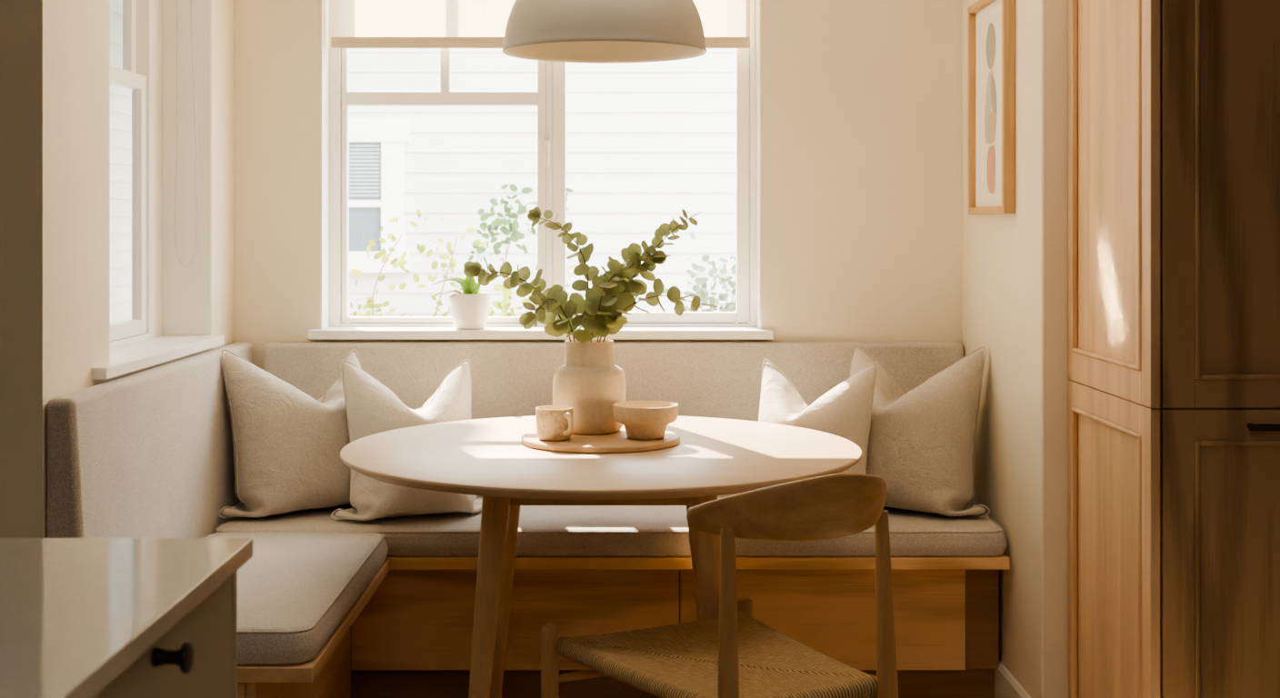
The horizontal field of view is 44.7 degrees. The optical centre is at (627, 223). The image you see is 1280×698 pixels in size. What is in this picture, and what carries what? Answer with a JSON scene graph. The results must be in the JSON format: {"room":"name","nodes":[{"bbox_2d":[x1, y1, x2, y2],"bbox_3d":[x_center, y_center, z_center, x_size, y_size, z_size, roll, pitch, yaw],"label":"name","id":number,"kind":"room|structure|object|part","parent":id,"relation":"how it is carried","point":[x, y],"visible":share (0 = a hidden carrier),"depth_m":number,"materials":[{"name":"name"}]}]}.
{"room":"dining room","nodes":[
{"label":"dining room","id":0,"kind":"room"},
{"bbox_2d":[0,0,233,538],"bbox_3d":[-1.270,0.000,3.840,0.220,2.520,1.500,0,0,0],"label":"wall","id":1,"kind":"structure","parent":0,"point":[55,54],"depth_m":3.16,"materials":[{"name":"beige paint"}]},
{"bbox_2d":[91,0,224,379],"bbox_3d":[-1.241,-0.368,3.870,0.226,1.414,0.990,0,0,0],"label":"window","id":2,"kind":"structure","parent":1,"relation":"in","point":[172,302],"depth_m":4.33,"materials":[{"name":"white paint"}]},
{"bbox_3d":[-1.341,-0.697,3.891,0.026,0.663,0.652,0,0,0],"label":"sash","id":3,"kind":"part","parent":2,"relation":"part of","materials":[{"name":"white paint"}]},
{"bbox_3d":[-1.315,-0.051,3.891,0.026,0.697,0.652,0,0,0],"label":"sash","id":4,"kind":"part","parent":2,"relation":"part of","materials":[{"name":"white paint"}]},
{"bbox_3d":[-1.321,-0.375,3.918,0.049,1.400,0.862,0,0,0],"label":"frame","id":5,"kind":"part","parent":2,"relation":"part of","materials":[{"name":"white paint"}]},
{"bbox_3d":[-1.212,0.326,3.870,0.168,0.027,0.990,0,0,0],"label":"sill","id":6,"kind":"part","parent":2,"relation":"part of","materials":[{"name":"white paint"}]},
{"bbox_2d":[233,0,961,369],"bbox_3d":[0.110,0.000,4.690,2.980,2.520,0.200,0,0,0],"label":"wall","id":7,"kind":"structure","parent":0,"point":[862,99],"depth_m":4.59,"materials":[{"name":"beige paint"}]},
{"bbox_2d":[307,0,773,339],"bbox_3d":[-0.254,-0.368,4.659,1.363,1.414,0.222,0,0,0],"label":"window","id":8,"kind":"structure","parent":7,"relation":"in","point":[335,97],"depth_m":4.71,"materials":[{"name":"white paint"}]},
{"bbox_3d":[-0.547,-0.366,4.729,0.638,1.334,0.034,0,0,0],"label":"sash","id":9,"kind":"part","parent":8,"relation":"part of","materials":[{"name":"white paint"}]},
{"bbox_2d":[430,276,489,329],"bbox_3d":[-0.483,0.217,4.600,0.162,0.188,0.120,0,0,-35],"label":"potted succulent","id":10,"kind":"object","parent":8,"relation":"on","point":[469,308],"visible":0.9,"depth_m":4.57,"materials":[{"name":"white ceramic"}]},
{"bbox_2d":[450,292,489,329],"bbox_3d":[-0.466,0.259,4.612,0.120,0.105,0.120,0,0,0],"label":"pot","id":11,"kind":"object","parent":8,"relation":"on","point":[469,311],"depth_m":4.57,"materials":[{"name":"white ceramic"}]},
{"bbox_3d":[-0.254,0.326,4.624,1.363,0.027,0.152,0,0,0],"label":"sill","id":12,"kind":"part","parent":8,"relation":"part of","materials":[{"name":"white paint"}]},
{"bbox_2d":[330,0,756,272],"bbox_3d":[-0.251,-0.453,4.655,1.269,1.198,0.044,0,0,0],"label":"roller blind","id":13,"kind":"object","parent":8,"relation":"attached to","point":[355,24],"visible":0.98,"depth_m":4.66,"materials":[{"name":"fabric"}]},
{"bbox_3d":[0.382,-0.442,4.652,0.003,1.176,0.028,0,0,0],"label":"bead chain","id":14,"kind":"part","parent":13,"relation":"part of","materials":[{"name":"white plastic"}]},
{"bbox_3d":[-0.242,-0.219,4.694,0.017,0.101,0.036,0,0,0],"label":"handle","id":15,"kind":"part","parent":8,"relation":"part of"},
{"bbox_3d":[0.072,-0.366,4.732,0.598,1.334,0.034,0,0,0],"label":"sash","id":16,"kind":"part","parent":8,"relation":"part of","materials":[{"name":"white paint"}]},
{"bbox_2d":[961,0,1069,697],"bbox_3d":[1.293,0.000,4.146,0.614,2.520,0.888,0,0,0],"label":"wall","id":17,"kind":"structure","parent":0,"point":[1015,266],"depth_m":3.81,"materials":[{"name":"beige paint"}]},
{"bbox_2d":[968,0,1015,214],"bbox_3d":[0.970,-0.317,4.163,0.030,0.583,0.417,0,0,0],"label":"framed print","id":18,"kind":"object","parent":17,"relation":"attached to","point":[991,23],"visible":1,"depth_m":4.15,"materials":[{"name":"white paper"}]},
{"bbox_2d":[994,660,1030,697],"bbox_3d":[0.979,1.208,3.913,0.014,0.103,0.423,0,0,0],"label":"baseboard","id":19,"kind":"structure","parent":17,"relation":"attached to","point":[1005,685],"depth_m":4.01,"materials":[{"name":"white paint"}]},
{"bbox_3d":[-0.200,-1.300,1.095,5.800,0.080,7.390,0,0,0],"label":"ceiling","id":20,"kind":"structure","parent":0,"visible":0},
{"bbox_2d":[502,0,706,63],"bbox_3d":[-0.052,-0.826,3.575,0.468,0.867,0.468,0,0,0],"label":"pendant lamp","id":21,"kind":"object","parent":20,"relation":"hanging from","point":[565,31],"visible":1,"depth_m":3.41,"materials":[{"name":"ceramic"}]},
{"bbox_3d":[-0.200,1.290,1.095,5.800,0.060,7.390,0,0,0],"label":"floor","id":22,"kind":"structure","parent":0,"visible":0},
{"bbox_2d":[93,570,236,697],"bbox_3d":[-1.073,0.815,0.579,1.354,0.890,2.258,0,0,0],"label":"kitchen island","id":23,"kind":"object","parent":22,"relation":"on","point":[196,657],"visible":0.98,"depth_m":1.54,"materials":[{"name":"beige paint"}]},
{"bbox_2d":[0,538,252,697],"bbox_3d":[-1.107,0.358,0.561,1.386,0.021,2.322,0,0,0],"label":"island countertop","id":24,"kind":"structure","parent":23,"relation":"on","point":[75,614],"depth_m":1.44,"materials":[{"name":"stone"}]},
{"bbox_3d":[-0.412,0.394,1.412,0.033,0.028,0.028,0,0,0],"label":"knob","id":25,"kind":"part","parent":23,"relation":"part of","materials":[{"name":"black metal"}]},
{"bbox_3d":[-1.089,0.815,1.700,1.322,0.890,0.016,0,0,0],"label":"panel","id":26,"kind":"part","parent":23,"relation":"part of","materials":[{"name":"beige paint"}]},
{"bbox_2d":[340,415,861,697],"bbox_3d":[-0.060,0.890,3.645,1.206,0.740,1.206,0,0,0],"label":"dining table","id":27,"kind":"object","parent":22,"relation":"on","point":[488,458],"visible":0.81,"depth_m":3.38,"materials":[{"name":"brown wood"}]},
{"bbox_3d":[-0.310,0.904,3.404,0.142,0.711,0.074,0,0,-35],"label":"leg","id":28,"kind":"part","parent":27,"relation":"part of","materials":[{"name":"brown wood"}]},
{"bbox_3d":[-0.301,0.904,3.895,0.074,0.711,0.142,0,0,-35],"label":"leg","id":29,"kind":"part","parent":27,"relation":"part of","materials":[{"name":"brown wood"}]},
{"bbox_2d":[521,426,679,453],"bbox_3d":[-0.063,0.512,3.700,0.376,0.015,0.376,0,0,0],"label":"serving tray","id":30,"kind":"object","parent":27,"relation":"on","point":[618,442],"visible":0.71,"depth_m":3.58,"materials":[{"name":"brown wood"}]},
{"bbox_2d":[535,405,573,440],"bbox_3d":[-0.169,0.467,3.635,0.090,0.074,0.102,0,0,0],"label":"mug","id":31,"kind":"object","parent":30,"relation":"on","point":[554,423],"visible":1,"depth_m":3.60,"materials":[{"name":"beige ceramic"}]},
{"bbox_3d":[-0.136,0.465,3.599,0.012,0.055,0.033,0,0,-38],"label":"handle","id":32,"kind":"part","parent":31,"relation":"part of","materials":[{"name":"beige ceramic"}]},
{"bbox_2d":[552,339,625,434],"bbox_3d":[-0.092,0.394,3.782,0.177,0.220,0.177,0,0,0],"label":"vase","id":33,"kind":"object","parent":30,"relation":"on","point":[589,382],"visible":0.85,"depth_m":3.71,"materials":[{"name":"beige ceramic"}]},
{"bbox_2d":[463,256,577,341],"bbox_3d":[-0.243,0.283,3.757,0.307,0.411,0.090,0,0,0],"label":"stem","id":34,"kind":"object","parent":33,"relation":"in","point":[472,269],"visible":0.77,"depth_m":3.76,"materials":[{"name":"green plant"}]},
{"bbox_3d":[-0.221,0.300,3.764,0.265,0.377,0.019,0,0,-5],"label":"stem","id":35,"kind":"part","parent":34,"relation":"part of","materials":[{"name":"green plant"}]},
{"bbox_2d":[519,288,586,341],"bbox_3d":[-0.161,0.320,3.718,0.193,0.337,0.084,0,0,-42],"label":"stem","id":36,"kind":"object","parent":33,"relation":"in","point":[559,304],"visible":0.9,"depth_m":3.71,"materials":[{"name":"green plant"}]},
{"bbox_3d":[-0.150,0.334,3.730,0.159,0.310,0.021,0,0,-35],"label":"stem","id":37,"kind":"part","parent":36,"relation":"part of","materials":[{"name":"green plant"}]},
{"bbox_2d":[527,206,600,338],"bbox_3d":[-0.148,0.223,3.785,0.190,0.530,0.097,0,0,0],"label":"stem","id":38,"kind":"object","parent":33,"relation":"in","point":[584,255],"visible":0.76,"depth_m":3.77,"materials":[{"name":"green plant"}]},
{"bbox_3d":[-0.150,0.237,3.771,0.121,0.503,0.018,0,0,-16],"label":"stem","id":39,"kind":"part","parent":38,"relation":"part of","materials":[{"name":"green plant"}]},
{"bbox_2d":[572,256,636,342],"bbox_3d":[-0.056,0.283,3.728,0.152,0.411,0.096,0,0,15],"label":"stem","id":40,"kind":"object","parent":33,"relation":"in","point":[595,306],"visible":0.86,"depth_m":3.73,"materials":[{"name":"green plant"}]},
{"bbox_3d":[-0.066,0.300,3.745,0.089,0.376,0.033,0,0,36],"label":"stem","id":41,"kind":"part","parent":40,"relation":"part of","materials":[{"name":"green plant"}]},
{"bbox_2d":[596,242,670,342],"bbox_3d":[0.004,0.267,3.799,0.210,0.442,0.100,0,0,8],"label":"stem","id":42,"kind":"object","parent":33,"relation":"in","point":[630,251],"visible":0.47,"depth_m":3.79,"materials":[{"name":"green plant"}]},
{"bbox_2d":[598,209,701,342],"bbox_3d":[0.043,0.226,3.796,0.275,0.524,0.108,0,0,0],"label":"stem","id":43,"kind":"object","parent":33,"relation":"in","point":[634,288],"visible":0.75,"depth_m":3.79,"materials":[{"name":"green plant"}]},
{"bbox_2d":[602,278,718,341],"bbox_3d":[0.060,0.310,3.726,0.315,0.358,0.093,0,0,4],"label":"stem","id":44,"kind":"object","parent":33,"relation":"in","point":[625,302],"visible":0.94,"depth_m":3.73,"materials":[{"name":"green plant"}]},
{"bbox_3d":[0.035,0.330,3.740,0.269,0.317,0.037,0,0,11],"label":"stem","id":45,"kind":"part","parent":44,"relation":"part of","materials":[{"name":"green plant"}]},
{"bbox_2d":[612,400,678,439],"bbox_3d":[0.043,0.465,3.668,0.154,0.078,0.154,0,0,0],"label":"bowl","id":46,"kind":"object","parent":30,"relation":"on","point":[642,420],"visible":1,"depth_m":3.62,"materials":[{"name":"ceramic"}]},
{"bbox_3d":[0.190,0.904,3.886,0.142,0.711,0.074,0,0,-35],"label":"leg","id":47,"kind":"part","parent":27,"relation":"part of","materials":[{"name":"brown wood"}]},
{"bbox_3d":[0.181,0.904,3.395,0.074,0.711,0.142,0,0,-35],"label":"leg","id":48,"kind":"part","parent":27,"relation":"part of","materials":[{"name":"brown wood"}]},
{"bbox_2d":[236,553,1009,697],"bbox_3d":[-0.091,1.056,3.790,2.134,0.407,1.596,0,0,0],"label":"bench","id":49,"kind":"object","parent":22,"relation":"on","point":[408,634],"visible":0.49,"depth_m":4.07,"materials":[{"name":"brown wood"}]},
{"bbox_2d":[47,341,253,538],"bbox_3d":[-1.115,0.600,3.841,0.088,0.503,1.491,0,0,0],"label":"bench backrest","id":50,"kind":"object","parent":49,"relation":"on","point":[149,453],"visible":0.54,"depth_m":3.53,"materials":[{"name":"grey fabric"}]},
{"bbox_3d":[-0.949,1.072,3.040,0.412,0.376,0.020,0,0,0],"label":"panel","id":51,"kind":"part","parent":49,"relation":"part of","materials":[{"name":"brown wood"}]},
{"bbox_2d":[203,532,388,664],"bbox_3d":[-0.837,0.812,3.485,0.466,0.080,0.978,0,0,0],"label":"seat cushion","id":52,"kind":"object","parent":49,"relation":"on","point":[295,590],"visible":0.56,"depth_m":3.34,"materials":[{"name":"grey fabric"}]},
{"bbox_3d":[-0.733,1.072,3.550,0.020,0.376,1.040,0,0,0],"label":"panel","id":53,"kind":"part","parent":49,"relation":"part of","materials":[{"name":"brown wood"}]},
{"bbox_2d":[214,498,482,556],"bbox_3d":[-0.694,0.812,3.995,0.694,0.080,0.754,0,0,0],"label":"seat cushion","id":54,"kind":"object","parent":49,"relation":"on","point":[451,534],"depth_m":4.00,"materials":[{"name":"grey fabric"}]},
{"bbox_2d":[217,349,360,518],"bbox_3d":[-0.872,0.557,4.264,0.450,0.432,0.408,0,0,0],"label":"throw pillow","id":55,"kind":"object","parent":54,"relation":"on","point":[288,444],"visible":0.8,"depth_m":4.13,"materials":[{"name":"fabric"}]},
{"bbox_2d":[330,359,482,520],"bbox_3d":[-0.559,0.569,4.184,0.424,0.408,0.357,0,0,0],"label":"throw pillow","id":56,"kind":"object","parent":54,"relation":"on","point":[372,408],"visible":0.64,"depth_m":4.09,"materials":[{"name":"fabric"}]},
{"bbox_2d":[263,341,565,419],"label":"bench backrest","id":57,"kind":"object","parent":49,"relation":"on","point":[510,379],"depth_m":4.52,"materials":[{"name":"grey fabric"}]},
{"bbox_3d":[-0.293,1.026,4.080,0.856,0.284,0.020,0,0,0],"label":"panel","id":58,"kind":"part","parent":49,"relation":"part of","materials":[{"name":"brown wood"}]},
{"bbox_2d":[515,505,690,556],"bbox_3d":[-0.065,0.812,3.939,0.452,0.080,0.641,0,0,0],"label":"seat cushion","id":59,"kind":"object","parent":49,"relation":"on","point":[603,530],"depth_m":3.98,"materials":[{"name":"grey fabric"}]},
{"bbox_2d":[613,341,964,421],"label":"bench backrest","id":60,"kind":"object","parent":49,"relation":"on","point":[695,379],"depth_m":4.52,"materials":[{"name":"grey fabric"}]},
{"bbox_2d":[734,525,875,556],"bbox_3d":[0.441,0.812,3.798,0.378,0.080,0.359,0,0,0],"label":"seat cushion","id":61,"kind":"object","parent":49,"relation":"on","point":[862,544],"depth_m":3.97,"materials":[{"name":"grey fabric"}]},
{"bbox_2d":[758,359,878,473],"bbox_3d":[0.471,0.570,4.140,0.385,0.406,0.344,0,0,0],"label":"throw pillow","id":62,"kind":"object","parent":61,"relation":"on","point":[845,411],"visible":0.46,"depth_m":4.08,"materials":[{"name":"fabric"}]},
{"bbox_3d":[0.511,1.026,4.080,0.746,0.284,0.020,0,0,0],"label":"panel","id":63,"kind":"part","parent":49,"relation":"part of","materials":[{"name":"brown wood"}]},
{"bbox_2d":[883,501,1007,556],"bbox_3d":[0.782,0.812,3.966,0.338,0.080,0.696,0,0,0],"label":"seat cushion","id":64,"kind":"object","parent":49,"relation":"on","point":[911,533],"depth_m":3.98,"materials":[{"name":"grey fabric"}]},
{"bbox_2d":[850,344,989,516],"bbox_3d":[0.754,0.554,4.271,0.441,0.438,0.387,0,0,0],"label":"throw pillow","id":65,"kind":"object","parent":64,"relation":"on","point":[922,440],"visible":0.7,"depth_m":4.14,"materials":[{"name":"fabric"}]},
{"bbox_2d":[540,473,898,697],"bbox_3d":[0.203,0.845,2.965,0.508,0.830,0.671,0,0,-29],"label":"dining chair","id":66,"kind":"object","parent":22,"relation":"on","point":[732,654],"visible":1,"depth_m":2.82,"materials":[{"name":"wood"}]},
{"bbox_3d":[-0.154,1.033,3.124,0.037,0.454,0.046,0,0,-29],"label":"leg","id":67,"kind":"part","parent":66,"relation":"part of","materials":[{"name":"brown wood"}]},
{"bbox_3d":[0.184,0.848,2.999,0.460,0.040,0.550,0,0,-29],"label":"seat","id":68,"kind":"part","parent":66,"relation":"part of","materials":[{"name":"wicker"}]},
{"bbox_3d":[0.174,0.892,2.663,0.038,0.737,0.050,0,0,-29],"label":"leg","id":69,"kind":"part","parent":66,"relation":"part of","materials":[{"name":"brown wood"}]},
{"bbox_3d":[0.257,1.033,3.352,0.037,0.454,0.046,0,0,-29],"label":"leg","id":70,"kind":"part","parent":66,"relation":"part of","materials":[{"name":"brown wood"}]},
{"bbox_3d":[0.323,0.489,2.749,0.415,0.118,0.178,0,0,-29],"label":"backrest","id":71,"kind":"part","parent":66,"relation":"part of","materials":[{"name":"brown wood"}]},
{"bbox_3d":[0.474,0.892,2.829,0.038,0.737,0.050,0,0,-29],"label":"leg","id":72,"kind":"part","parent":66,"relation":"part of","materials":[{"name":"brown wood"}]},
{"bbox_2d":[1068,0,1279,697],"bbox_3d":[1.376,0.050,3.388,0.670,2.420,0.624,0,0,0],"label":"tall cabinet","id":73,"kind":"object","parent":22,"relation":"on","point":[1174,105],"visible":1,"depth_m":3.12,"materials":[{"name":"brown wood"}]},
{"bbox_3d":[1.054,0.816,3.407,0.025,0.888,0.586,0,0,0],"label":"panel","id":74,"kind":"part","parent":73,"relation":"part of","materials":[{"name":"brown wood"}]},
{"bbox_3d":[1.054,-0.395,3.407,0.025,1.529,0.586,0,0,0],"label":"panel","id":75,"kind":"part","parent":73,"relation":"part of","materials":[{"name":"brown wood"}]},
{"bbox_3d":[1.381,0.786,3.120,0.620,0.828,0.025,0,0,0],"label":"door","id":76,"kind":"part","parent":73,"relation":"part of","materials":[{"name":"brown wood"}]},
{"bbox_3d":[1.381,-0.396,3.120,0.620,1.529,0.025,0,0,0],"label":"door","id":77,"kind":"part","parent":73,"relation":"part of","materials":[{"name":"brown wood"}]},
{"bbox_3d":[1.362,0.404,3.094,0.260,0.014,0.036,0,0,0],"label":"handle","id":78,"kind":"part","parent":73,"relation":"part of","materials":[{"name":"black metal"}]},
{"label":"outside","id":79,"kind":"structure","parent":0,"visible":0},
{"bbox_3d":[0.000,1.590,15.400,28.000,0.060,21.200,0,0,0],"label":"ground","id":80,"kind":"structure","parent":79,"visible":0},
{"bbox_2d":[110,0,131,323],"bbox_3d":[-4.375,-2.590,6.350,2.450,8.300,9.100,0,0,0],"label":"neighbor house","id":81,"kind":"structure","parent":80,"relation":"on","point":[120,97],"depth_m":10.38,"materials":[{"name":"grey"}]},
{"bbox_2d":[349,209,485,316],"bbox_3d":[-0.972,0.751,6.311,0.790,1.620,0.385,0,0,-11],"label":"shrub","id":82,"kind":"object","parent":80,"relation":"on","point":[421,248],"visible":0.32,"depth_m":6.33,"materials":[{"name":"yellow plant"}]},
{"bbox_2d":[446,183,572,315],"bbox_3d":[-0.570,0.687,7.290,0.628,1.747,0.272,0,0,0],"label":"shrub","id":83,"kind":"object","parent":80,"relation":"on","point":[515,235],"visible":0.67,"depth_m":7.29,"materials":[{"name":"green plant"}]},
{"bbox_2d":[478,264,576,316],"bbox_3d":[-0.387,0.857,6.117,0.418,1.407,0.275,0,0,0],"label":"shrub","id":84,"kind":"object","parent":80,"relation":"on","point":[503,305],"visible":0.12,"depth_m":6.09,"materials":[{"name":"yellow plant"}]},
{"bbox_2d":[349,48,735,316],"bbox_3d":[1.625,-0.565,11.025,9.150,4.250,4.750,0,0,0],"label":"neighbor house","id":85,"kind":"structure","parent":80,"relation":"on","point":[646,143],"depth_m":8.99,"materials":[{"name":"white paint"}]},
{"bbox_2d":[349,141,379,196],"bbox_3d":[-1.637,-0.316,8.966,0.425,0.322,0.005,0,0,0],"label":"window blind","id":86,"kind":"object","parent":85,"relation":"hanging from","point":[364,156],"depth_m":8.96,"materials":[{"name":"white plastic"}]},
{"bbox_3d":[-1.637,-0.155,8.976,0.445,0.630,0.013,0,0,0],"label":"pane","id":87,"kind":"part","parent":85,"relation":"part of","materials":[{"name":"grey glass"}]},
{"bbox_2d":[647,231,735,311],"bbox_3d":[0.552,0.783,7.197,0.923,1.555,0.613,0,0,0],"label":"shrub","id":88,"kind":"object","parent":80,"relation":"on","point":[730,306],"visible":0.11,"depth_m":7.20,"materials":[{"name":"green plant"}]}
]}

